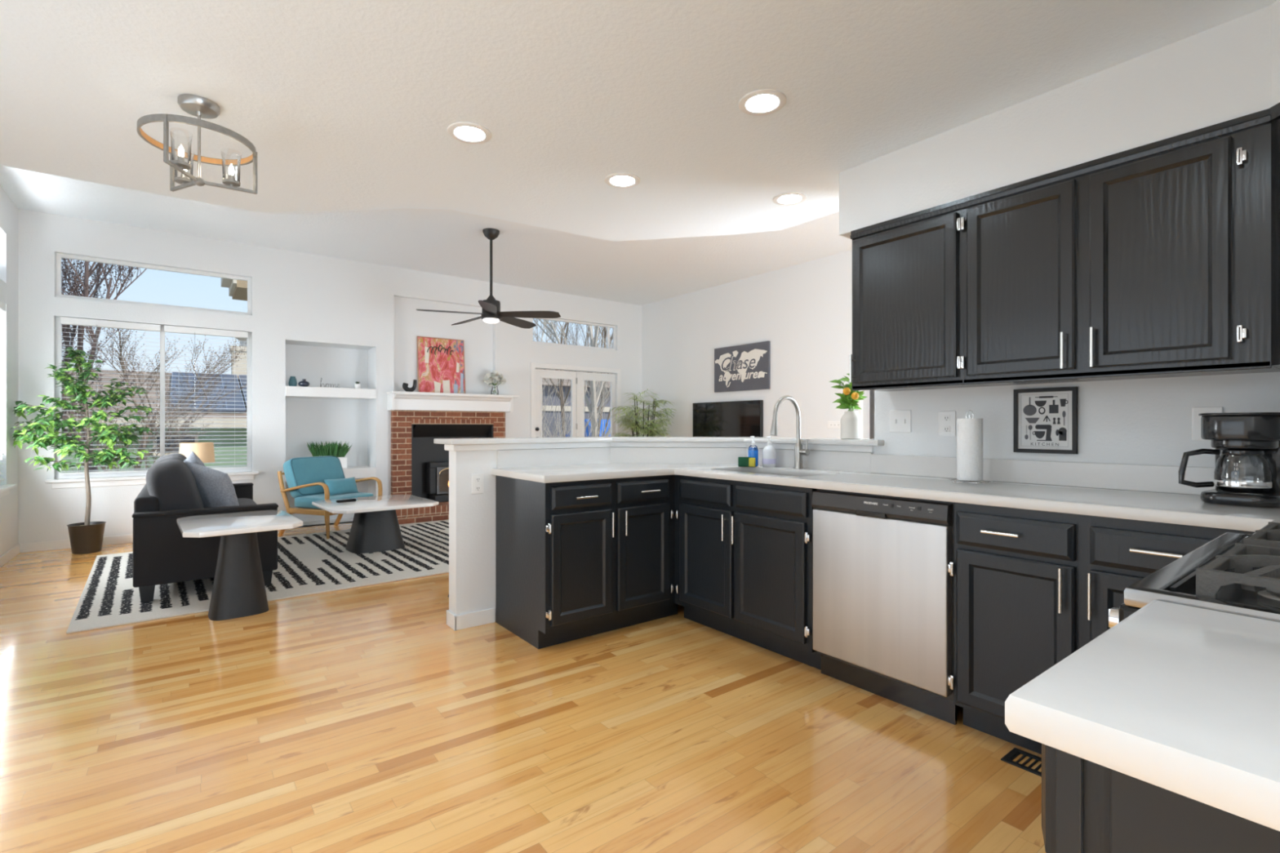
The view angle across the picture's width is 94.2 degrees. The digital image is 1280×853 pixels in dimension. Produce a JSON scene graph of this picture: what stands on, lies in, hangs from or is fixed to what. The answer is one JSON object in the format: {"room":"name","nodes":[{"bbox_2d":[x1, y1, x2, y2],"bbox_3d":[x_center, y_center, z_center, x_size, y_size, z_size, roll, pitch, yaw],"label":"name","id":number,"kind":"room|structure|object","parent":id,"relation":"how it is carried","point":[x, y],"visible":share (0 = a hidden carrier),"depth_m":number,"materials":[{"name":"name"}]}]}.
{"room":"open-plan kitchen","nodes":[
{"label":"open-plan kitchen","id":0,"kind":"room"},
{"bbox_2d":[0,185,17,556],"bbox_3d":[-2.511,-0.420,1.177,0.120,3.160,10.920,0,0,-37],"label":"wall","id":1,"kind":"structure","parent":0,"point":[8,209],"depth_m":5.16,"materials":[{"name":"white paint"}]},
{"bbox_2d":[0,301,5,481],"bbox_3d":[-4.976,-0.290,4.466,0.068,1.500,1.460,0,0,-37],"label":"window blind","id":2,"kind":"object","parent":1,"relation":"attached to","point":[2,306],"visible":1,"depth_m":5.00,"materials":[{"name":"white"}]},
{"bbox_2d":[0,484,17,497],"bbox_3d":[-4.946,0.541,4.489,0.075,0.087,1.660,0,0,-37],"label":"trim","id":3,"kind":"structure","parent":1,"relation":"attached to","point":[4,489],"depth_m":4.97,"materials":[{"name":"white"}]},
{"bbox_2d":[0,543,19,567],"bbox_3d":[-4.407,1.117,3.766,0.013,0.085,4.237,0,0,-37],"label":"baseboard","id":4,"kind":"structure","parent":1,"relation":"attached to","point":[6,557],"depth_m":5.12,"materials":[{"name":"white"}]},
{"bbox_2d":[17,208,641,543],"bbox_3d":[-2.875,-0.420,7.696,7.220,3.160,0.120,0,0,-37],"label":"wall","id":5,"kind":"structure","parent":0,"point":[296,296],"depth_m":6.64,"materials":[{"name":"white paint"}]},
{"bbox_2d":[19,533,133,552],"bbox_3d":[-2.834,1.117,7.643,7.220,0.085,0.013,0,0,-37],"label":"baseboard","id":6,"kind":"structure","parent":5,"relation":"attached to","point":[122,539],"depth_m":5.61,"materials":[{"name":"white"}]},
{"bbox_2d":[44,471,258,488],"bbox_3d":[-4.885,0.541,6.061,1.680,0.087,0.075,0,0,-37],"label":"trim","id":7,"kind":"structure","parent":5,"relation":"attached to","point":[133,480],"depth_m":5.82,"materials":[{"name":"white"}]},
{"bbox_2d":[55,316,251,479],"bbox_3d":[-4.957,-0.273,6.152,1.566,1.545,0.045,0,0,-37],"label":"window","id":8,"kind":"structure","parent":5,"relation":"in","point":[58,326],"depth_m":6.14,"materials":[{"name":"white"}]},
{"bbox_2d":[60,316,160,475],"bbox_3d":[-5.213,-0.290,5.872,0.740,1.500,0.068,0,0,-37],"label":"window blind","id":9,"kind":"object","parent":8,"relation":"attached to","point":[64,321],"visible":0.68,"depth_m":5.88,"materials":[{"name":"white plastic"}]},
{"bbox_2d":[164,324,248,469],"bbox_3d":[-4.609,-0.290,6.333,0.720,1.500,0.068,0,0,-37],"label":"window blind","id":10,"kind":"object","parent":8,"relation":"attached to","point":[173,329],"visible":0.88,"depth_m":6.35,"materials":[{"name":"white plastic"}]},
{"bbox_2d":[55,253,251,315],"bbox_3d":[-4.943,-1.438,6.137,1.560,0.425,0.045,0,0,-37],"label":"window","id":11,"kind":"structure","parent":5,"relation":"in","point":[58,255],"depth_m":6.03,"materials":[{"name":"white"}]},
{"bbox_2d":[285,341,373,525],"bbox_3d":[-3.812,0.085,7.263,1.045,2.250,0.370,0,0,-37],"label":"wall niche","id":12,"kind":"object","parent":5,"relation":"in","point":[318,420],"visible":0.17,"depth_m":7.39,"materials":[{"name":"white paint"}]},
{"bbox_2d":[285,386,376,399],"bbox_3d":[-3.763,-0.403,7.199,0.965,0.115,0.430,0,0,-37],"label":"shelf","id":13,"kind":"object","parent":5,"relation":"attached to","point":[299,392],"depth_m":7.03,"materials":[{"name":"white wood"}]},
{"bbox_2d":[285,466,376,482],"bbox_3d":[-3.763,0.568,7.199,0.965,0.125,0.430,0,0,-37],"label":"shelf","id":14,"kind":"object","parent":5,"relation":"attached to","point":[358,472],"depth_m":7.22,"materials":[{"name":"white paint"}]},
{"bbox_2d":[307,440,351,467],"bbox_3d":[-3.745,0.333,7.185,0.509,0.344,0.215,0,0,-37],"label":"potted grass","id":15,"kind":"object","parent":14,"relation":"on","point":[334,449],"depth_m":7.17,"materials":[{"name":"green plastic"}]},
{"bbox_2d":[535,368,576,437],"bbox_3d":[-1.260,0.152,8.891,0.727,1.985,0.110,0,0,-37],"label":"door","id":16,"kind":"structure","parent":5,"relation":"in","point":[540,374],"depth_m":8.86,"materials":[{"name":"white wood"}]},
{"bbox_2d":[533,318,615,350],"bbox_3d":[-1.005,-1.420,9.147,1.506,0.400,0.045,0,0,-37],"label":"window","id":17,"kind":"structure","parent":5,"relation":"in","point":[607,326],"depth_m":9.34,"materials":[{"name":"white"}]},
{"bbox_2d":[530,362,621,437],"bbox_3d":[-0.946,0.117,9.084,1.600,2.085,0.018,0,0,-37],"label":"trim","id":18,"kind":"structure","parent":5,"relation":"attached to","point":[533,366],"depth_m":8.89,"materials":[{"name":"white wood"}]},
{"bbox_2d":[576,371,615,436],"bbox_3d":[-0.698,0.152,9.354,0.738,1.985,0.058,0,0,-37],"label":"door","id":19,"kind":"structure","parent":5,"relation":"in","point":[581,377],"depth_m":9.20,"materials":[{"name":"white wood"}]},
{"bbox_2d":[0,165,852,305],"bbox_3d":[-0.207,-2.050,5.506,9.040,0.100,7.000,0,0,-37],"label":"ceiling","id":20,"kind":"structure","parent":0,"point":[449,242],"depth_m":6.42,"materials":[{"name":"white paint"}]},
{"bbox_2d":[416,228,560,328],"bbox_3d":[-1.490,-1.529,6.056,1.375,0.942,1.387,0,0,0],"label":"ceiling fan","id":21,"kind":"object","parent":20,"relation":"hanging from","point":[491,308],"visible":1,"depth_m":6.03,"materials":[{"name":"brown metal"}]},
{"bbox_2d":[394,296,493,394],"bbox_3d":[-2.624,-0.255,7.960,1.400,2.830,0.085,0,0,-37],"label":"wall","id":22,"kind":"structure","parent":0,"point":[410,323],"depth_m":7.89,"materials":[{"name":"white paint"}]},
{"bbox_2d":[0,521,1045,852],"bbox_3d":[1.038,1.200,3.878,9.040,0.080,10.900,0,0,-37],"label":"floor","id":23,"kind":"structure","parent":0,"point":[353,720],"depth_m":2.18,"materials":[{"name":"brown wood"}]},
{"bbox_2d":[10,346,154,554],"bbox_3d":[-5.063,0.218,5.439,0.972,1.884,0.675,0,0,-41],"label":"ficus tree","id":24,"kind":"object","parent":23,"relation":"on","point":[86,537],"visible":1,"depth_m":5.41,"materials":[{"name":"green plant"}]},
{"bbox_2d":[176,510,302,620],"bbox_3d":[-2.507,0.871,3.716,0.590,0.578,0.770,0,0,-40],"label":"end table","id":25,"kind":"object","parent":23,"relation":"on","point":[238,590],"visible":1,"depth_m":3.62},
{"bbox_2d":[66,519,448,633],"bbox_3d":[-2.731,1.154,5.375,3.350,0.012,2.560,0,0,-40],"label":"area rug","id":26,"kind":"object","parent":23,"relation":"on","point":[308,564],"visible":0.56,"depth_m":4.57,"materials":[{"name":"fabric"}]},
{"bbox_2d":[131,453,278,603],"bbox_3d":[-3.571,0.692,4.885,0.808,0.911,2.112,0,0,-37],"label":"sofa","id":27,"kind":"object","parent":26,"relation":"on","point":[162,555],"visible":0.82,"depth_m":3.99,"materials":[{"name":"black fabric"}]},
{"bbox_2d":[152,455,185,465],"bbox_3d":[-3.718,0.487,4.773,0.327,0.502,0.660,0,0,-37],"label":"cushion","id":28,"kind":"object","parent":27,"relation":"on","point":[175,457],"depth_m":4.64,"materials":[{"name":"grey fabric"}]},
{"bbox_2d":[155,453,186,461],"bbox_3d":[-4.101,0.487,5.274,0.327,0.502,0.660,0,0,-37],"label":"cushion","id":29,"kind":"object","parent":27,"relation":"on","point":[173,454],"depth_m":5.15,"materials":[{"name":"fabric"}]},
{"bbox_2d":[146,459,204,511],"bbox_3d":[-3.335,0.487,4.272,0.327,0.502,0.660,0,0,-37],"label":"cushion","id":30,"kind":"object","parent":27,"relation":"on","point":[171,485],"depth_m":4.02,"materials":[{"name":"grey fabric"}]},
{"bbox_2d":[183,450,205,466],"bbox_3d":[-3.499,0.460,4.701,0.572,0.551,0.213,0,0,37],"label":"throw pillow","id":31,"kind":"object","parent":27,"relation":"on","point":[193,457],"visible":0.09,"depth_m":4.56,"materials":[{"name":"fabric"}]},
{"bbox_2d":[184,460,239,507],"bbox_3d":[-3.124,0.495,4.359,0.546,0.506,0.232,0,0,25],"label":"throw pillow","id":32,"kind":"object","parent":27,"relation":"on","point":[215,487],"visible":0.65,"depth_m":4.25,"materials":[{"name":"grey fabric"}]},
{"bbox_2d":[237,497,256,505],"bbox_3d":[-3.804,0.772,5.305,0.650,0.170,0.944,0,0,-37],"label":"seat cushion","id":33,"kind":"object","parent":27,"relation":"on","point":[242,501],"depth_m":5.47,"materials":[{"name":"fabric"}]},
{"bbox_2d":[311,494,438,553],"bbox_3d":[-2.508,0.929,5.635,0.920,0.437,0.940,0,0,-40],"label":"coffee table","id":34,"kind":"object","parent":26,"relation":"on","point":[375,527],"visible":0.99,"depth_m":5.48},
{"bbox_2d":[277,455,382,538],"bbox_3d":[-3.390,0.754,6.530,0.758,0.838,0.740,0,0,23],"label":"armchair","id":35,"kind":"object","parent":23,"relation":"on","point":[305,477],"visible":0.76,"depth_m":6.37,"materials":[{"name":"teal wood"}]},
{"bbox_2d":[283,455,344,497],"bbox_3d":[-3.607,0.560,6.620,0.277,0.450,0.650,0,0,23],"label":"cushion","id":36,"kind":"object","parent":35,"relation":"on","point":[299,471],"depth_m":6.48,"materials":[{"name":"teal fabric"}]},
{"bbox_2d":[294,492,373,509],"bbox_3d":[-3.339,0.805,6.509,0.580,0.130,0.630,0,0,23],"label":"seat cushion","id":37,"kind":"object","parent":35,"relation":"on","point":[302,500],"depth_m":6.30,"materials":[{"name":"teal fabric"}]},
{"bbox_2d":[324,476,358,495],"bbox_3d":[-3.279,0.660,6.537,0.142,0.178,0.400,0,0,23],"label":"lumbar pillow","id":38,"kind":"object","parent":35,"relation":"on","point":[343,486],"visible":0.91,"depth_m":6.47,"materials":[{"name":"teal fabric"}]},
{"bbox_2d":[386,391,519,524],"bbox_3d":[-2.379,0.366,7.743,1.695,1.588,0.608,0,0,-37],"label":"fireplace","id":39,"kind":"object","parent":23,"relation":"on","point":[417,418],"visible":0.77,"depth_m":7.67,"materials":[{"name":"brick"}]},
{"bbox_2d":[425,461,448,502],"bbox_3d":[-2.510,0.715,7.811,0.550,0.510,0.260,0,0,-37],"label":"insert","id":40,"kind":"object","parent":39,"relation":"on","point":[437,473],"visible":0.38,"depth_m":7.65,"materials":[{"name":"black metal"}]},
{"bbox_2d":[417,336,465,393],"bbox_3d":[-2.625,-0.799,7.862,0.620,0.745,0.093,0,0,-37],"label":"painting","id":41,"kind":"object","parent":39,"relation":"on","point":[440,361],"visible":0.96,"depth_m":7.85,"materials":[{"name":"red paint"}]},
{"bbox_2d":[413,424,493,437],"bbox_3d":[-2.465,0.055,7.918,1.160,0.170,0.165,0,0,-37],"label":"hood","id":42,"kind":"object","parent":39,"relation":"attached to","point":[419,430],"depth_m":7.90,"materials":[{"name":"black metal"}]},
{"bbox_2d":[482,369,506,395],"bbox_3d":[-1.985,-0.600,8.142,0.344,0.344,0.192,0,0,-37],"label":"flower vase","id":43,"kind":"object","parent":39,"relation":"on","point":[497,375],"visible":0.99,"depth_m":8.12,"materials":[{"name":"clear glass"}]},
{"bbox_2d":[495,475,677,648],"bbox_3d":[-0.271,0.724,3.548,0.960,0.872,0.668,0,0,-37],"label":"base cabinet","id":44,"kind":"object","parent":23,"relation":"on","point":[575,560],"visible":1,"depth_m":3.25,"materials":[{"name":"black paint"}]},
{"bbox_2d":[608,389,676,436],"bbox_3d":[0.024,0.312,8.860,1.015,1.696,1.097,0,0,11],"label":"palm","id":45,"kind":"object","parent":23,"relation":"on","point":[646,427],"visible":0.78,"depth_m":8.73,"materials":[{"name":"green plant"}]},
{"bbox_2d":[674,475,821,670],"bbox_3d":[0.722,0.724,3.339,0.658,0.872,0.985,0,0,-37],"label":"base cabinet","id":46,"kind":"object","parent":23,"relation":"on","point":[744,550],"visible":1,"depth_m":3.08,"materials":[{"name":"black paint"}]},
{"bbox_2d":[491,463,1279,534],"bbox_3d":[0.849,0.267,2.493,1.503,0.038,3.730,0,0,-37],"label":"countertop","id":47,"kind":"structure","parent":46,"relation":"on","point":[1188,509],"depth_m":2.38,"materials":[{"name":"white stone"}]},
{"bbox_2d":[737,457,751,466],"bbox_3d":[0.643,0.217,3.653,0.078,0.060,0.012,0,0,15],"label":"pad","id":48,"kind":"object","parent":47,"relation":"on","point":[742,461],"visible":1,"depth_m":3.65,"materials":[{"name":"green"}]},
{"bbox_2d":[747,435,758,466],"bbox_3d":[0.702,0.153,3.689,0.062,0.187,0.065,0,0,33],"label":"soap bottle","id":49,"kind":"object","parent":47,"relation":"on","point":[753,452],"visible":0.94,"depth_m":3.67,"materials":[{"name":"blue"}]},
{"bbox_2d":[762,436,776,467],"bbox_3d":[0.789,0.153,3.631,0.083,0.187,0.083,0,0,43],"label":"soap bottle","id":50,"kind":"object","parent":47,"relation":"on","point":[769,453],"visible":1,"depth_m":3.60,"materials":[{"name":"white"}]},
{"bbox_2d":[770,395,809,469],"bbox_3d":[0.856,0.034,3.400,0.270,0.428,0.098,0,0,-37],"label":"faucet","id":51,"kind":"object","parent":47,"relation":"on","point":[799,451],"visible":1,"depth_m":3.45,"materials":[{"name":"silver metal"}]},
{"bbox_2d":[948,410,993,484],"bbox_3d":[1.459,0.086,2.638,0.176,0.317,0.174,0,0,-37],"label":"paper towel holder","id":52,"kind":"object","parent":47,"relation":"on","point":[969,431],"visible":1,"depth_m":2.59,"materials":[{"name":"white paper"}]},
{"bbox_2d":[1178,412,1279,508],"bbox_3d":[1.944,0.102,1.897,0.282,0.291,0.274,0,0,-32],"label":"coffee maker","id":53,"kind":"object","parent":47,"relation":"on","point":[1246,445],"visible":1,"depth_m":1.88,"materials":[{"name":"black plastic"}]},
{"bbox_2d":[1210,440,1279,448],"bbox_3d":[1.937,0.054,1.904,0.164,0.032,0.151,0,0,-32],"label":"basket","id":54,"kind":"object","parent":53,"relation":"on","point":[1216,444],"depth_m":1.85,"materials":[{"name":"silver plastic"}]},
{"bbox_2d":[811,488,956,724],"bbox_3d":[1.221,0.726,2.692,0.610,0.868,0.624,0,0,-37],"label":"dishwasher","id":55,"kind":"object","parent":23,"relation":"on","point":[883,585],"visible":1,"depth_m":2.47,"materials":[{"name":"grey metal"}]},
{"bbox_2d":[947,502,1084,754],"bbox_3d":[1.536,0.724,2.274,0.658,0.872,0.427,0,0,-37],"label":"base cabinet","id":56,"kind":"object","parent":23,"relation":"on","point":[1018,574],"visible":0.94,"depth_m":2.11,"materials":[{"name":"black paint"}]},
{"bbox_2d":[1000,747,1041,776],"bbox_3d":[1.380,1.157,1.999,0.120,0.006,0.260,0,0,-37],"label":"floor vent","id":57,"kind":"object","parent":23,"relation":"in","point":[1012,754],"visible":0.44,"depth_m":2.06,"materials":[{"name":"black metal"}]},
{"bbox_2d":[1009,752,1041,772],"bbox_3d":[1.378,1.157,2.001,0.080,0.003,0.216,0,0,-37],"label":"grille","id":58,"kind":"object","parent":57,"relation":"attached to","point":[1012,755],"depth_m":2.06,"materials":[{"name":"black metal"}]},
{"bbox_2d":[1041,743,1279,852],"bbox_3d":[0.732,0.724,0.479,0.444,0.872,0.658,0,0,-37],"label":"base cabinet","id":59,"kind":"object","parent":23,"relation":"on","point":[1088,806],"visible":0.25,"depth_m":0.52,"materials":[{"name":"black paint"}]},
{"bbox_2d":[1004,600,1279,831],"bbox_3d":[0.729,0.266,0.452,0.498,0.040,0.633,0,0,-37],"label":"countertop","id":60,"kind":"structure","parent":59,"relation":"on","point":[1183,700],"depth_m":0.53,"materials":[{"name":"white stone"}]},
{"bbox_2d":[1084,515,1254,645],"bbox_3d":[1.804,0.724,1.923,0.658,0.872,0.455,0,0,-37],"label":"base cabinet","id":61,"kind":"object","parent":23,"relation":"on","point":[1118,553],"visible":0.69,"depth_m":1.85,"materials":[{"name":"black paint"}]},
{"bbox_2d":[1108,521,1279,628],"bbox_3d":[1.205,0.677,0.877,0.764,0.966,0.710,0,0,-37],"label":"range","id":62,"kind":"object","parent":23,"relation":"on","point":[1233,573],"visible":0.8,"depth_m":0.89,"materials":[{"name":"black metal"}]},
{"bbox_3d":[-4.423,0.918,5.934,0.350,0.487,0.350,0,0,-37],"label":"side table","id":63,"kind":"object","parent":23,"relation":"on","visible":0},
{"bbox_2d":[178,442,214,462],"bbox_3d":[-4.423,0.418,5.934,0.294,0.512,0.294,0,0,-37],"label":"table lamp","id":64,"kind":"object","parent":63,"relation":"on","point":[205,452],"visible":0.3,"depth_m":5.85,"materials":[{"name":"beige fabric"}]},
{"bbox_2d":[0,0,1277,241],"bbox_3d":[0.329,-1.640,1.019,4.440,0.720,7.220,0,0,-37],"label":"ceiling","id":65,"kind":"structure","parent":0,"point":[343,105],"depth_m":2.25,"materials":[{"name":"white paint"}]},
{"bbox_2d":[137,93,257,194],"bbox_3d":[-1.747,-1.117,2.355,0.378,0.326,0.380,0,0,0],"label":"flush light","id":66,"kind":"object","parent":65,"relation":"attached to","point":[195,105],"visible":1,"depth_m":2.34,"materials":[{"name":"silver metal"}]},
{"bbox_2d":[447,122,491,144],"bbox_3d":[-0.743,-1.276,2.592,0.186,0.007,0.186,0,0,-37],"label":"recessed light","id":67,"kind":"object","parent":65,"relation":"in","point":[464,132],"visible":1,"depth_m":2.58,"materials":[{"name":"white"}]},
{"bbox_2d":[604,172,639,188],"bbox_3d":[-0.091,-1.276,3.088,0.186,0.007,0.186,0,0,-37],"label":"recessed light","id":68,"kind":"object","parent":65,"relation":"in","point":[620,180],"visible":1,"depth_m":3.08,"materials":[{"name":"white"}]},
{"bbox_2d":[738,88,786,115],"bbox_3d":[0.483,-1.276,2.348,0.186,0.007,0.186,0,0,-37],"label":"recessed light","id":69,"kind":"object","parent":65,"relation":"in","point":[765,101],"visible":1,"depth_m":2.34,"materials":[{"name":"white"}]},
{"bbox_2d":[773,191,806,205],"bbox_3d":[0.840,-1.276,3.337,0.186,0.007,0.186,0,0,-37],"label":"recessed light","id":70,"kind":"object","parent":65,"relation":"in","point":[789,198],"visible":1,"depth_m":3.33,"materials":[{"name":"white plastic"}]},
{"bbox_2d":[448,447,874,615],"bbox_3d":[0.145,0.642,3.707,2.481,1.035,0.835,0,0,5],"label":"wall","id":71,"kind":"structure","parent":0,"point":[472,517],"depth_m":3.45,"materials":[{"name":"white paint"}]},
{"bbox_2d":[446,608,495,631],"bbox_3d":[-0.663,1.117,3.757,1.090,0.085,0.141,0,0,-37],"label":"baseboard","id":72,"kind":"structure","parent":71,"relation":"attached to","point":[458,622],"depth_m":3.44,"materials":[{"name":"white"}]},
{"bbox_2d":[471,473,483,493],"bbox_3d":[-0.945,0.334,3.464,0.072,0.116,0.009,0,0,-37],"label":"outlet","id":73,"kind":"object","parent":71,"relation":"attached to","point":[477,479],"visible":1,"depth_m":3.46,"materials":[{"name":"white plastic"}]},
{"bbox_2d":[444,441,874,452],"bbox_3d":[0.136,0.121,3.709,2.524,0.038,0.878,0,0,4],"label":"trim","id":74,"kind":"structure","parent":71,"relation":"on","point":[851,448],"depth_m":3.72,"materials":[{"name":"white paint"}]},
{"bbox_2d":[433,436,884,445],"bbox_3d":[0.147,0.087,3.719,2.710,0.030,1.024,0,0,5],"label":"bar ledge","id":75,"kind":"object","parent":74,"relation":"on","point":[557,439],"visible":0.89,"depth_m":3.68,"materials":[{"name":"white stone"}]},
{"bbox_2d":[828,373,867,439],"bbox_3d":[1.192,-0.114,3.364,0.191,0.371,0.183,0,0,-29],"label":"plant","id":76,"kind":"object","parent":75,"relation":"on","point":[851,422],"visible":0.91,"depth_m":3.33,"materials":[{"name":"green plant"}]},
{"bbox_2d":[641,249,857,438],"bbox_3d":[2.106,-0.420,7.224,0.120,3.160,6.920,0,0,-37],"label":"wall","id":77,"kind":"structure","parent":0,"point":[804,310],"depth_m":7.69,"materials":[{"name":"white paint"}]},
{"bbox_2d":[693,400,763,436],"bbox_3d":[1.192,0.030,8.269,0.052,0.750,1.310,0,0,-37],"label":"television","id":78,"kind":"object","parent":77,"relation":"attached to","point":[736,418],"visible":0.56,"depth_m":8.19,"materials":[{"name":"black"}]},
{"bbox_2d":[714,341,769,392],"bbox_3d":[1.365,-0.793,8.057,0.042,0.620,0.991,0,0,-37],"label":"canvas","id":79,"kind":"object","parent":77,"relation":"attached to","point":[743,367],"visible":1,"depth_m":8.01,"materials":[{"name":"fabric"}]},
{"bbox_2d":[857,390,869,439],"bbox_3d":[2.513,0.060,6.670,0.145,2.200,0.055,0,0,-37],"label":"trim","id":80,"kind":"structure","parent":77,"relation":"attached to","point":[864,412],"depth_m":6.64,"materials":[{"name":"white paint"}]},
{"bbox_2d":[869,390,874,439],"bbox_3d":[2.162,-0.420,8.525,1.550,3.160,4.920,0,0,-37],"label":"wall","id":81,"kind":"structure","parent":0,"point":[871,392],"depth_m":8.23,"materials":[{"name":"white paint"}]},
{"bbox_2d":[874,371,1279,467],"bbox_3d":[2.634,-0.060,1.493,0.118,2.440,4.373,0,0,-37],"label":"wall","id":82,"kind":"structure","parent":0,"point":[1134,421],"depth_m":2.39,"materials":[{"name":"white paint"}]},
{"bbox_2d":[496,447,1214,494],"bbox_3d":[1.143,0.195,2.985,3.989,0.107,1.135,0,0,31],"label":"backsplash","id":83,"kind":"structure","parent":82,"relation":"attached to","point":[1155,478],"depth_m":3.03,"materials":[{"name":"white stone"}]},
{"bbox_2d":[889,409,911,432],"bbox_3d":[1.343,-0.027,3.072,0.014,0.116,0.116,0,0,-37],"label":"light switch","id":84,"kind":"object","parent":82,"relation":"attached to","point":[900,420],"visible":1,"depth_m":3.07,"materials":[{"name":"white plastic"}]},
{"bbox_2d":[848,198,992,391],"bbox_3d":[1.316,-0.571,2.807,0.376,0.787,0.538,0,0,-37],"label":"upper cabinet","id":85,"kind":"object","parent":82,"relation":"attached to","point":[908,269],"visible":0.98,"depth_m":2.70,"materials":[{"name":"black wood"}]},
{"bbox_2d":[938,410,955,435],"bbox_3d":[1.490,-0.014,2.885,0.009,0.122,0.082,0,0,-37],"label":"outlet","id":86,"kind":"object","parent":82,"relation":"attached to","point":[947,420],"visible":1,"depth_m":2.88,"materials":[{"name":"white plastic"}]},
{"bbox_2d":[1013,386,1077,453],"bbox_3d":[1.736,-0.025,2.551,0.019,0.278,0.236,0,0,-37],"label":"framed print","id":87,"kind":"object","parent":82,"relation":"attached to","point":[1045,420],"visible":1,"depth_m":2.55,"materials":[{"name":"black"}]},
{"bbox_2d":[839,0,1279,239],"bbox_3d":[1.148,-1.123,1.742,1.940,0.315,2.173,0,0,-37],"label":"soffit","id":88,"kind":"object","parent":82,"relation":"attached to","point":[1230,70],"depth_m":2.18,"materials":[{"name":"white paint"}]},
{"bbox_2d":[960,108,1279,386],"bbox_3d":[1.745,-0.571,2.245,0.376,0.787,0.908,0,0,-37],"label":"upper cabinet","id":89,"kind":"object","parent":82,"relation":"attached to","point":[1153,260],"visible":1,"depth_m":2.07,"materials":[{"name":"black wood"}]},
{"bbox_2d":[1191,406,1222,440],"bbox_3d":[2.051,-0.010,2.150,0.009,0.122,0.082,0,0,-37],"label":"outlet","id":90,"kind":"object","parent":82,"relation":"attached to","point":[1196,419],"visible":0.34,"depth_m":2.17,"materials":[{"name":"white plastic"}]},
{"bbox_2d":[1268,102,1279,368],"bbox_3d":[2.102,-0.575,1.530,0.678,0.779,0.669,0,0,-37],"label":"upper cabinet","id":91,"kind":"object","parent":82,"relation":"attached to","point":[1274,111],"visible":1,"depth_m":1.79,"materials":[{"name":"black wood"}]},
{"label":"outside","id":92,"kind":"structure","parent":0,"visible":0},
{"bbox_3d":[-15.924,2.510,37.295,100.000,0.300,61.400,0,0,-37],"label":"ground","id":93,"kind":"structure","parent":92,"visible":0},
{"bbox_2d":[61,257,96,373],"bbox_3d":[-9.688,-2.402,9.274,3.049,9.547,3.160,0,0,10],"label":"bare tree","id":94,"kind":"object","parent":93,"relation":"on","point":[73,335],"visible":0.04,"depth_m":9.38,"materials":[{"name":"brown plant"}]},
{"bbox_2d":[61,257,146,471],"bbox_3d":[-8.125,-1.422,8.650,3.631,7.586,2.209,0,0,32],"label":"bare tree","id":95,"kind":"object","parent":93,"relation":"on","point":[87,273],"visible":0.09,"depth_m":8.93,"materials":[{"name":"brown plant"}]},
{"bbox_2d":[62,337,246,472],"bbox_3d":[-12.658,-0.290,18.204,16.600,5.300,8.500,0,0,-37],"label":"house","id":96,"kind":"structure","parent":93,"relation":"on","point":[242,366],"depth_m":15.12,"materials":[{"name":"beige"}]},
{"bbox_2d":[65,328,246,471],"bbox_3d":[-8.731,0.119,11.258,2.324,4.500,2.714,0,0,1],"label":"bare tree","id":97,"kind":"object","parent":93,"relation":"on","point":[124,367],"visible":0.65,"depth_m":10.96,"materials":[{"name":"brown plant"}]},
{"bbox_2d":[533,320,564,417],"bbox_3d":[-2.542,-1.226,13.324,3.285,7.179,3.965,0,0,36],"label":"bare tree","id":98,"kind":"object","parent":93,"relation":"on","point":[544,329],"visible":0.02,"depth_m":13.69,"materials":[{"name":"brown plant"}]},
{"bbox_2d":[533,318,612,436],"bbox_3d":[-0.370,-1.506,13.139,4.321,7.757,3.863,0,0,-44],"label":"bare tree","id":99,"kind":"object","parent":93,"relation":"on","point":[593,343],"visible":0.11,"depth_m":12.95,"materials":[{"name":"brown plant"}]},
{"bbox_2d":[533,318,612,436],"bbox_3d":[-1.779,-2.074,16.031,6.218,8.876,3.314,0,0,2],"label":"bare tree","id":100,"kind":"object","parent":93,"relation":"on","point":[560,393],"visible":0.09,"depth_m":16.22,"materials":[{"name":"brown plant"}]},
{"bbox_2d":[537,368,613,437],"bbox_3d":[-2.982,-0.190,27.364,10.100,5.100,7.900,0,0,-37],"label":"house","id":101,"kind":"structure","parent":93,"relation":"on","point":[607,406],"depth_m":22.79,"materials":[{"name":"grey"}]},
{"bbox_2d":[542,371,610,437],"bbox_3d":[-2.219,0.499,12.343,4.408,3.732,4.532,0,0,24],"label":"bare shrub","id":102,"kind":"object","parent":93,"relation":"on","point":[559,420],"visible":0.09,"depth_m":11.90,"materials":[{"name":"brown plant"}]},
{"bbox_2d":[542,387,610,437],"bbox_3d":[-0.959,0.756,12.552,3.566,3.219,3.671,0,0,9],"label":"bare shrub","id":103,"kind":"object","parent":93,"relation":"on","point":[593,427],"visible":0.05,"depth_m":12.41,"materials":[{"name":"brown plant"}]},
{"bbox_2d":[565,419,610,436],"bbox_3d":[-0.908,1.060,20.453,2.000,2.600,3.200,0,0,43],"label":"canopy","id":104,"kind":"object","parent":93,"relation":"on","point":[602,428],"visible":0.02,"depth_m":19.44,"materials":[{"name":"blue"}]},
{"bbox_2d":[564,324,612,436],"bbox_3d":[-1.074,-2.547,16.620,3.562,9.834,4.989,0,0,-30],"label":"bare tree","id":105,"kind":"object","parent":93,"relation":"on","point":[604,328],"visible":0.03,"depth_m":17.23,"materials":[{"name":"brown plant"}]},
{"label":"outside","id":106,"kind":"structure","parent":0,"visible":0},
{"bbox_2d":[221,278,247,301],"bbox_3d":[-5.270,-2.255,8.326,0.960,0.870,0.970,0,0,-37],"label":"roof eave","id":107,"kind":"object","parent":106,"point":[237,289],"visible":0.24,"depth_m":8.03,"materials":[{"name":"beige paint"}]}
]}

